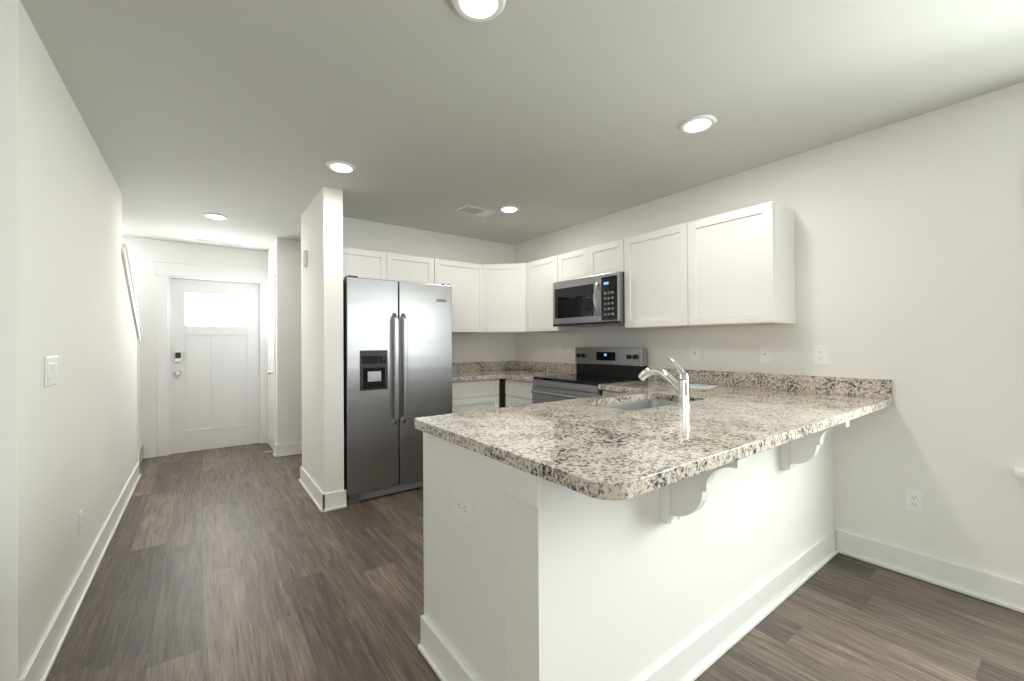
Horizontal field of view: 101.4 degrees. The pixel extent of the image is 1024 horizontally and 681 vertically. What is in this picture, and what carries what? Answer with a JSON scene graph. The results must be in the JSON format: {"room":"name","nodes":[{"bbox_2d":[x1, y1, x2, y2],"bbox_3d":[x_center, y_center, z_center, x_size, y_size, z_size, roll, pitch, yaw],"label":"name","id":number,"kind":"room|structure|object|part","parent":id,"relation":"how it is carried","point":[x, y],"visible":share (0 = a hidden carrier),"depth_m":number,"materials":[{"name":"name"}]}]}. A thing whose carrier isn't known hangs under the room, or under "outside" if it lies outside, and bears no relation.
{"room":"kitchen","nodes":[
{"label":"kitchen","id":0,"kind":"room"},
{"bbox_2d":[0,0,136,680],"bbox_3d":[-2.770,0.068,2.789,0.100,2.530,3.360,0,0,-36],"label":"wall","id":1,"kind":"structure","parent":0,"point":[68,446],"depth_m":1.79,"materials":[{"name":"white paint"}]},
{"bbox_2d":[45,356,56,386],"bbox_3d":[-1.955,0.129,1.781,0.009,0.122,0.165,0,0,-36],"label":"light switch","id":2,"kind":"object","parent":1,"relation":"attached to","point":[50,371],"visible":1,"depth_m":1.76,"materials":[{"name":"white plastic"}]},
{"bbox_2d":[18,462,140,680],"bbox_3d":[-2.709,1.265,2.822,0.030,0.135,3.360,0,0,-36],"label":"baseboard","id":3,"kind":"structure","parent":1,"relation":"attached to","point":[39,665],"depth_m":2.03,"materials":[{"name":"white wood"}]},
{"bbox_2d":[79,508,82,534],"bbox_3d":[-2.274,0.957,2.214,0.008,0.118,0.075,0,0,-36],"label":"electrical outlet","id":4,"kind":"object","parent":1,"relation":"attached to","point":[80,521],"visible":0.96,"depth_m":2.20,"materials":[{"name":"white plastic"}]},
{"bbox_2d":[121,243,141,343],"bbox_3d":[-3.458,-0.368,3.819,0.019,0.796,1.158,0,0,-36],"label":"trim","id":5,"kind":"structure","parent":1,"relation":"attached to","point":[129,283],"depth_m":3.70,"materials":[{"name":"white wood"}]},
{"bbox_2d":[137,338,138,462],"bbox_3d":[-3.771,0.612,4.146,0.124,1.470,0.019,0,0,-36],"label":"trim","id":6,"kind":"structure","parent":1,"relation":"attached to","point":[137,400],"depth_m":4.17,"materials":[{"name":"white wood"}]},
{"bbox_2d":[139,442,143,464],"bbox_3d":[-4.367,1.161,4.220,0.930,0.380,0.798,0,0,-36],"label":"baseboard","id":7,"kind":"object","parent":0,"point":[141,450],"visible":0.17,"depth_m":4.62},
{"bbox_2d":[122,236,266,445],"bbox_3d":[-3.229,0.086,5.659,4.778,2.530,0.140,0,0,-36],"label":"wall","id":8,"kind":"structure","parent":0,"point":[143,253],"depth_m":4.87,"materials":[{"name":"white paint"}]},
{"bbox_2d":[143,445,156,458],"bbox_3d":[-4.562,1.287,4.554,1.075,0.135,0.030,0,0,-36],"label":"baseboard","id":9,"kind":"structure","parent":8,"relation":"attached to","point":[150,451],"depth_m":4.84,"materials":[{"name":"white wood"}]},
{"bbox_2d":[153,260,267,456],"bbox_3d":[-3.712,0.207,5.279,1.220,2.290,0.174,0,0,-36],"label":"door frame","id":10,"kind":"structure","parent":8,"relation":"attached to","point":[165,271],"depth_m":5.01,"materials":[{"name":"white wood"}]},
{"bbox_2d":[170,278,259,451],"bbox_3d":[-3.694,0.293,5.273,0.932,2.074,0.112,0,0,-36],"label":"front door","id":11,"kind":"structure","parent":8,"relation":"in","point":[215,401],"depth_m":5.26,"materials":[{"name":"white wood"}]},
{"bbox_2d":[267,240,275,278],"bbox_3d":[-2.971,0.083,5.277,0.100,2.530,0.780,0,0,-36],"label":"wall","id":12,"kind":"structure","parent":0,"point":[271,259],"depth_m":5.23,"materials":[{"name":"white paint"}]},
{"bbox_2d":[268,282,273,450],"bbox_3d":[-3.030,0.314,5.219,0.065,2.044,0.592,0,0,-36],"label":"closet door","id":13,"kind":"structure","parent":12,"relation":"in","point":[270,373],"depth_m":5.27,"materials":[{"name":"white wood"}]},
{"bbox_2d":[266,273,275,452],"bbox_3d":[-3.011,0.280,5.233,0.018,2.135,0.750,0,0,-36],"label":"trim","id":14,"kind":"structure","parent":12,"relation":"attached to","point":[271,279],"depth_m":4.97,"materials":[{"name":"white wood"}]},
{"bbox_2d":[273,443,277,456],"bbox_3d":[-2.761,1.277,4.888,0.030,0.135,0.156,0,0,-36],"label":"baseboard","id":15,"kind":"structure","parent":12,"relation":"attached to","point":[275,454],"depth_m":4.83,"materials":[{"name":"white wood"}]},
{"bbox_2d":[276,238,301,444],"bbox_3d":[-1.761,0.077,5.625,2.458,2.530,0.100,0,0,-36],"label":"wall","id":16,"kind":"structure","parent":0,"point":[288,357],"depth_m":4.92,"materials":[{"name":"white paint"}]},
{"bbox_2d":[278,442,301,456],"bbox_3d":[-2.341,1.275,5.103,0.900,0.135,0.030,0,0,-36],"label":"baseboard","id":17,"kind":"structure","parent":16,"relation":"attached to","point":[289,449],"depth_m":4.91,"materials":[{"name":"white wood"}]},
{"bbox_2d":[301,187,343,493],"bbox_3d":[-1.681,0.066,3.682,0.145,2.530,0.920,0,0,-36],"label":"wall","id":18,"kind":"structure","parent":0,"point":[322,349],"depth_m":3.34,"materials":[{"name":"white paint"}]},
{"bbox_2d":[301,250,306,267],"bbox_3d":[-1.885,-0.737,3.800,0.036,0.150,0.090,0,0,-36],"label":"door chime","id":19,"kind":"object","parent":18,"relation":"attached to","point":[304,260],"visible":1,"depth_m":3.77,"materials":[{"name":"white plastic"}]},
{"bbox_2d":[299,466,324,511],"bbox_3d":[-1.739,1.263,3.616,0.030,0.135,0.936,0,0,-36],"label":"baseboard","id":20,"kind":"structure","parent":18,"relation":"attached to","point":[314,491],"depth_m":3.54,"materials":[{"name":"white wood"}]},
{"bbox_2d":[322,489,346,511],"bbox_3d":[-1.391,1.259,3.293,0.176,0.135,0.030,0,0,-36],"label":"baseboard","id":21,"kind":"structure","parent":18,"relation":"attached to","point":[336,500],"depth_m":3.29,"materials":[{"name":"white wood"}]},
{"bbox_2d":[343,217,513,407],"bbox_3d":[-0.933,0.066,4.682,2.248,2.530,0.200,0,0,-36],"label":"wall","id":22,"kind":"structure","parent":0,"point":[395,239],"depth_m":4.77,"materials":[{"name":"white paint"}]},
{"bbox_2d":[343,247,394,280],"bbox_3d":[-1.456,-0.687,3.969,0.551,0.295,0.334,0,0,-36],"label":"upper cabinet","id":23,"kind":"object","parent":22,"relation":"attached to","point":[369,264],"depth_m":3.87,"materials":[{"name":"white wood"}]},
{"bbox_2d":[395,254,434,283],"bbox_3d":[-1.108,-0.688,4.226,0.552,0.295,0.334,0,0,-36],"label":"upper cabinet","id":24,"kind":"object","parent":22,"relation":"attached to","point":[408,268],"depth_m":4.14,"materials":[{"name":"white wood"}]},
{"bbox_2d":[435,259,483,332],"bbox_3d":[-0.644,-0.461,4.567,0.597,0.750,0.334,0,0,-36],"label":"upper cabinet","id":25,"kind":"object","parent":22,"relation":"attached to","point":[465,280],"depth_m":4.47,"materials":[{"name":"white wood"}]},
{"bbox_2d":[20,0,1023,251],"bbox_3d":[-0.224,-1.258,0.096,6.958,0.060,12.800,0,0,-36],"label":"ceiling","id":26,"kind":"structure","parent":0,"point":[250,118],"depth_m":2.08,"materials":[{"name":"white paint"}]},
{"bbox_2d":[203,213,227,219],"bbox_3d":[-2.827,-1.180,4.003,0.196,0.020,0.196,0,0,-36],"label":"recessed light","id":27,"kind":"object","parent":26,"relation":"in","point":[216,216],"visible":1,"depth_m":3.97,"materials":[{"name":"white plastic"}]},
{"bbox_2d":[196,239,243,245],"bbox_3d":[-3.507,-1.175,5.049,0.470,0.009,0.070,0,0,-36],"label":"ceiling vent","id":28,"kind":"object","parent":26,"relation":"in","point":[219,242],"visible":1,"depth_m":5.02,"materials":[{"name":"white metal"}]},
{"bbox_2d":[326,160,355,172],"bbox_3d":[-1.183,-1.196,2.906,0.196,0.020,0.196,0,0,-36],"label":"recessed light","id":29,"kind":"object","parent":26,"relation":"in","point":[338,166],"visible":0.96,"depth_m":2.88,"materials":[{"name":"white plastic"}]},
{"bbox_2d":[455,204,495,216],"bbox_3d":[-0.338,-1.202,3.892,0.340,0.010,0.200,0,0,-40],"label":"ceiling vent","id":30,"kind":"object","parent":26,"relation":"in","point":[474,210],"visible":0.98,"depth_m":3.87,"materials":[{"name":"white metal"}]},
{"bbox_2d":[451,0,505,21],"bbox_3d":[-0.120,-1.211,1.503,0.196,0.020,0.196,0,0,-36],"label":"recessed light","id":31,"kind":"object","parent":26,"relation":"in","point":[480,10],"visible":1,"depth_m":1.52,"materials":[{"name":"white plastic"}]},
{"bbox_2d":[499,205,519,212],"bbox_3d":[-0.024,-1.199,3.838,0.196,0.020,0.196,0,0,-36],"label":"recessed light","id":32,"kind":"object","parent":26,"relation":"in","point":[509,208],"visible":0.98,"depth_m":3.80,"materials":[{"name":"white"}]},
{"bbox_2d":[679,114,716,133],"bbox_3d":[1.046,-1.214,2.366,0.196,0.020,0.196,0,0,-36],"label":"recessed light","id":33,"kind":"object","parent":26,"relation":"in","point":[697,123],"visible":1,"depth_m":2.34,"materials":[{"name":"white plastic"}]},
{"bbox_2d":[46,443,1023,680],"bbox_3d":[-0.208,1.332,0.082,6.958,0.060,12.800,0,0,-36],"label":"floor","id":34,"kind":"structure","parent":0,"point":[249,562],"depth_m":2.06,"materials":[{"name":"brown wood"}]},
{"bbox_2d":[343,275,451,505],"bbox_3d":[-1.128,0.402,3.898,0.950,1.852,0.764,0,0,-36],"label":"fridge","id":35,"kind":"object","parent":34,"relation":"on","point":[397,356],"visible":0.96,"depth_m":3.56,"materials":[{"name":"silver metal"}]},
{"bbox_2d":[423,432,505,680],"bbox_3d":[0.067,0.845,1.761,0.670,0.928,0.603,0,0,-36],"label":"peninsula end panel","id":36,"kind":"object","parent":34,"relation":"on","point":[464,587],"depth_m":1.52,"materials":[{"name":"white paint"}]},
{"bbox_2d":[454,491,471,523],"bbox_3d":[-0.179,0.604,1.522,0.008,0.085,0.122,0,0,-36],"label":"outlet","id":37,"kind":"object","parent":36,"relation":"attached to","point":[463,506],"visible":1,"depth_m":1.51,"materials":[{"name":"white plastic"}]},
{"bbox_2d":[414,368,891,499],"bbox_3d":[0.716,0.413,2.313,2.411,0.360,1.608,0,0,-36],"label":"countertop","id":38,"kind":"structure","parent":36,"relation":"on","point":[643,440],"depth_m":1.66,"materials":[{"name":"stone"}]},
{"bbox_2d":[638,356,690,406],"bbox_3d":[0.809,0.208,2.245,0.064,0.255,0.305,0,0,-36],"label":"faucet","id":39,"kind":"object","parent":38,"relation":"on","point":[681,387],"visible":1,"depth_m":2.16,"materials":[{"name":"silver metal"}]},
{"bbox_2d":[669,384,717,388],"bbox_3d":[1.347,0.335,3.107,0.280,0.006,0.220,-1,0,42],"label":"booklet","id":40,"kind":"object","parent":38,"relation":"on","point":[700,386],"visible":0.64,"depth_m":3.04,"materials":[{"name":"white paper"}]},
{"bbox_2d":[452,379,498,412],"bbox_3d":[-0.550,0.863,4.446,0.596,0.929,0.618,0,0,-36],"label":"base cabinet","id":41,"kind":"object","parent":34,"relation":"on","point":[473,395],"visible":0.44,"depth_m":4.20,"materials":[{"name":"white wood"}]},
{"bbox_2d":[452,361,575,381],"bbox_3d":[-0.128,0.322,4.425,1.256,0.145,1.164,0,0,-36],"label":"countertop","id":42,"kind":"structure","parent":41,"relation":"on","point":[528,371],"depth_m":4.70,"materials":[{"name":"stone"}]},
{"bbox_2d":[505,379,534,406],"bbox_3d":[0.328,0.857,4.345,0.618,0.929,0.501,0,0,-36],"label":"base cabinet","id":43,"kind":"object","parent":34,"relation":"on","point":[518,393],"visible":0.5,"depth_m":4.19,"materials":[{"name":"white wood"}]},
{"bbox_2d":[531,347,647,403],"bbox_3d":[0.670,0.682,3.782,0.719,1.228,0.801,0,0,-36],"label":"range","id":44,"kind":"object","parent":34,"relation":"on","point":[595,366],"visible":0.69,"depth_m":3.77,"materials":[{"name":"silver metal"}]},
{"bbox_2d":[602,390,624,395],"bbox_3d":[1.101,0.846,3.301,0.618,0.929,0.468,0,0,-36],"label":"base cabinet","id":45,"kind":"object","parent":34,"relation":"on","point":[605,392],"visible":0.06,"depth_m":3.25,"materials":[{"name":"white wood"}]},
{"bbox_2d":[504,428,833,680],"bbox_3d":[0.989,0.840,1.964,2.392,0.929,0.165,0,0,-36],"label":"half wall","id":46,"kind":"structure","parent":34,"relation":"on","point":[633,589],"depth_m":1.46,"materials":[{"name":"white paint"}]},
{"bbox_2d":[418,615,477,680],"bbox_3d":[-0.158,1.242,1.478,0.030,0.135,0.786,0,0,-36],"label":"baseboard","id":47,"kind":"structure","parent":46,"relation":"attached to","point":[442,658],"depth_m":1.64,"materials":[{"name":"white wood"}]},
{"bbox_2d":[493,459,581,507],"bbox_3d":[0.962,0.420,1.957,2.383,0.089,0.220,0,0,-36],"label":"trim","id":48,"kind":"structure","parent":46,"relation":"attached to","point":[535,491],"depth_m":1.21,"materials":[{"name":"white wood"}]},
{"bbox_2d":[659,458,743,523],"bbox_3d":[0.653,0.517,1.448,0.090,0.284,0.269,0,0,-36],"label":"corbel bracket","id":49,"kind":"object","parent":46,"relation":"attached to","point":[684,497],"visible":0.62,"depth_m":1.47,"materials":[{"name":"white wood"}]},
{"bbox_3d":[0.584,0.518,1.541,0.090,0.284,0.036,0,0,-36],"label":"plate","id":50,"kind":"part","parent":49,"relation":"part of","materials":[{"name":"white wood"}]},
{"bbox_2d":[637,530,837,680],"bbox_3d":[1.031,1.236,1.869,2.378,0.135,0.030,0,0,-36],"label":"baseboard","id":51,"kind":"structure","parent":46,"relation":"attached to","point":[695,657],"depth_m":1.85,"materials":[{"name":"white wood"}]},
{"bbox_2d":[781,421,848,469],"bbox_3d":[1.493,0.515,2.069,0.090,0.284,0.269,0,0,-36],"label":"corbel bracket","id":52,"kind":"object","parent":46,"relation":"attached to","point":[800,450],"visible":0.58,"depth_m":2.09,"materials":[{"name":"white wood"}]},
{"bbox_3d":[1.424,0.516,2.163,0.090,0.284,0.036,0,0,-36],"label":"plate","id":53,"kind":"part","parent":52,"relation":"part of","materials":[{"name":"white wood"}]},
{"bbox_2d":[514,82,1023,582],"bbox_3d":[2.469,0.030,2.074,0.120,2.530,12.800,0,0,-36],"label":"wall","id":54,"kind":"structure","parent":0,"point":[910,258],"depth_m":2.34,"materials":[{"name":"white paint"}]},
{"bbox_2d":[483,263,532,333],"bbox_3d":[-0.043,-0.464,4.807,0.663,0.750,0.663,0,0,-36],"label":"upper cabinet","id":55,"kind":"object","parent":54,"relation":"attached to","point":[504,298],"visible":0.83,"depth_m":4.58,"materials":[{"name":"white wood"}]},
{"bbox_2d":[526,256,581,332],"bbox_3d":[0.434,-0.469,4.437,0.334,0.750,0.508,0,0,-36],"label":"upper cabinet","id":56,"kind":"object","parent":54,"relation":"attached to","point":[539,273],"depth_m":4.36,"materials":[{"name":"white wood"}]},
{"bbox_2d":[556,345,560,355],"bbox_3d":[0.511,0.114,4.612,0.008,0.118,0.075,0,0,-36],"label":"electrical outlet","id":57,"kind":"object","parent":54,"relation":"attached to","point":[558,350],"visible":1,"depth_m":4.61,"materials":[{"name":"white plastic"}]},
{"bbox_2d":[554,249,581,282],"bbox_3d":[0.722,-0.708,4.048,0.334,0.280,0.462,0,0,-36],"label":"upper cabinet","id":58,"kind":"object","parent":54,"relation":"attached to","point":[567,266],"depth_m":4.02,"materials":[{"name":"white wood"}]},
{"bbox_2d":[582,239,621,277],"bbox_3d":[0.926,-0.711,3.772,0.334,0.280,0.462,0,0,-36],"label":"upper cabinet","id":59,"kind":"object","parent":54,"relation":"attached to","point":[604,258],"depth_m":3.68,"materials":[{"name":"white wood"}]},
{"bbox_2d":[553,271,624,326],"bbox_3d":[0.773,-0.353,3.869,0.463,0.428,0.799,0,0,-36],"label":"microwave","id":60,"kind":"object","parent":59,"relation":"attached to","point":[595,301],"visible":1,"depth_m":3.70,"materials":[{"name":"silver metal"}]},
{"bbox_2d":[622,225,677,328],"bbox_3d":[1.252,-0.480,3.332,0.334,0.750,0.628,0,0,-36],"label":"upper cabinet","id":61,"kind":"object","parent":54,"relation":"attached to","point":[649,259],"depth_m":3.28,"materials":[{"name":"white wood"}]},
{"bbox_2d":[691,346,699,360],"bbox_3d":[1.456,0.101,3.334,0.009,0.118,0.075,0,0,-36],"label":"electrical outlet","id":62,"kind":"object","parent":54,"relation":"attached to","point":[695,353],"visible":1,"depth_m":3.33,"materials":[{"name":"white plastic"}]},
{"bbox_2d":[678,201,795,327],"bbox_3d":[1.552,-0.484,2.926,0.334,0.750,0.628,0,0,-36],"label":"upper cabinet","id":63,"kind":"object","parent":54,"relation":"attached to","point":[735,268],"depth_m":2.76,"materials":[{"name":"white wood"}]},
{"bbox_2d":[759,346,770,362],"bbox_3d":[1.763,0.096,2.920,0.006,0.118,0.075,0,0,-36],"label":"electrical outlet","id":64,"kind":"object","parent":54,"relation":"attached to","point":[764,354],"visible":1,"depth_m":2.92,"materials":[{"name":"white plastic"}]},
{"bbox_2d":[814,346,827,364],"bbox_3d":[1.958,0.094,2.656,0.008,0.118,0.075,0,0,-36],"label":"electrical outlet","id":65,"kind":"object","parent":54,"relation":"attached to","point":[820,355],"visible":1,"depth_m":2.65,"materials":[{"name":"white plastic"}]},
{"bbox_2d":[905,488,923,513],"bbox_3d":[2.216,0.883,2.310,0.008,0.118,0.075,0,0,-36],"label":"electrical outlet","id":66,"kind":"object","parent":54,"relation":"attached to","point":[914,500],"visible":1,"depth_m":2.31,"materials":[{"name":"white plastic"}]},
{"bbox_2d":[836,529,1023,612],"bbox_3d":[4.081,1.205,-0.228,0.030,0.135,6.999,0,0,-36],"label":"baseboard","id":67,"kind":"structure","parent":54,"relation":"attached to","point":[994,589],"depth_m":2.23,"materials":[{"name":"white wood"}]},
{"bbox_2d":[1014,468,1023,477],"bbox_3d":[2.896,-0.099,1.441,0.145,1.683,1.510,0,0,-36],"label":"window sill","id":68,"kind":"structure","parent":54,"relation":"in","point":[1018,472],"depth_m":1.99,"materials":[{"name":"white"}]}
]}

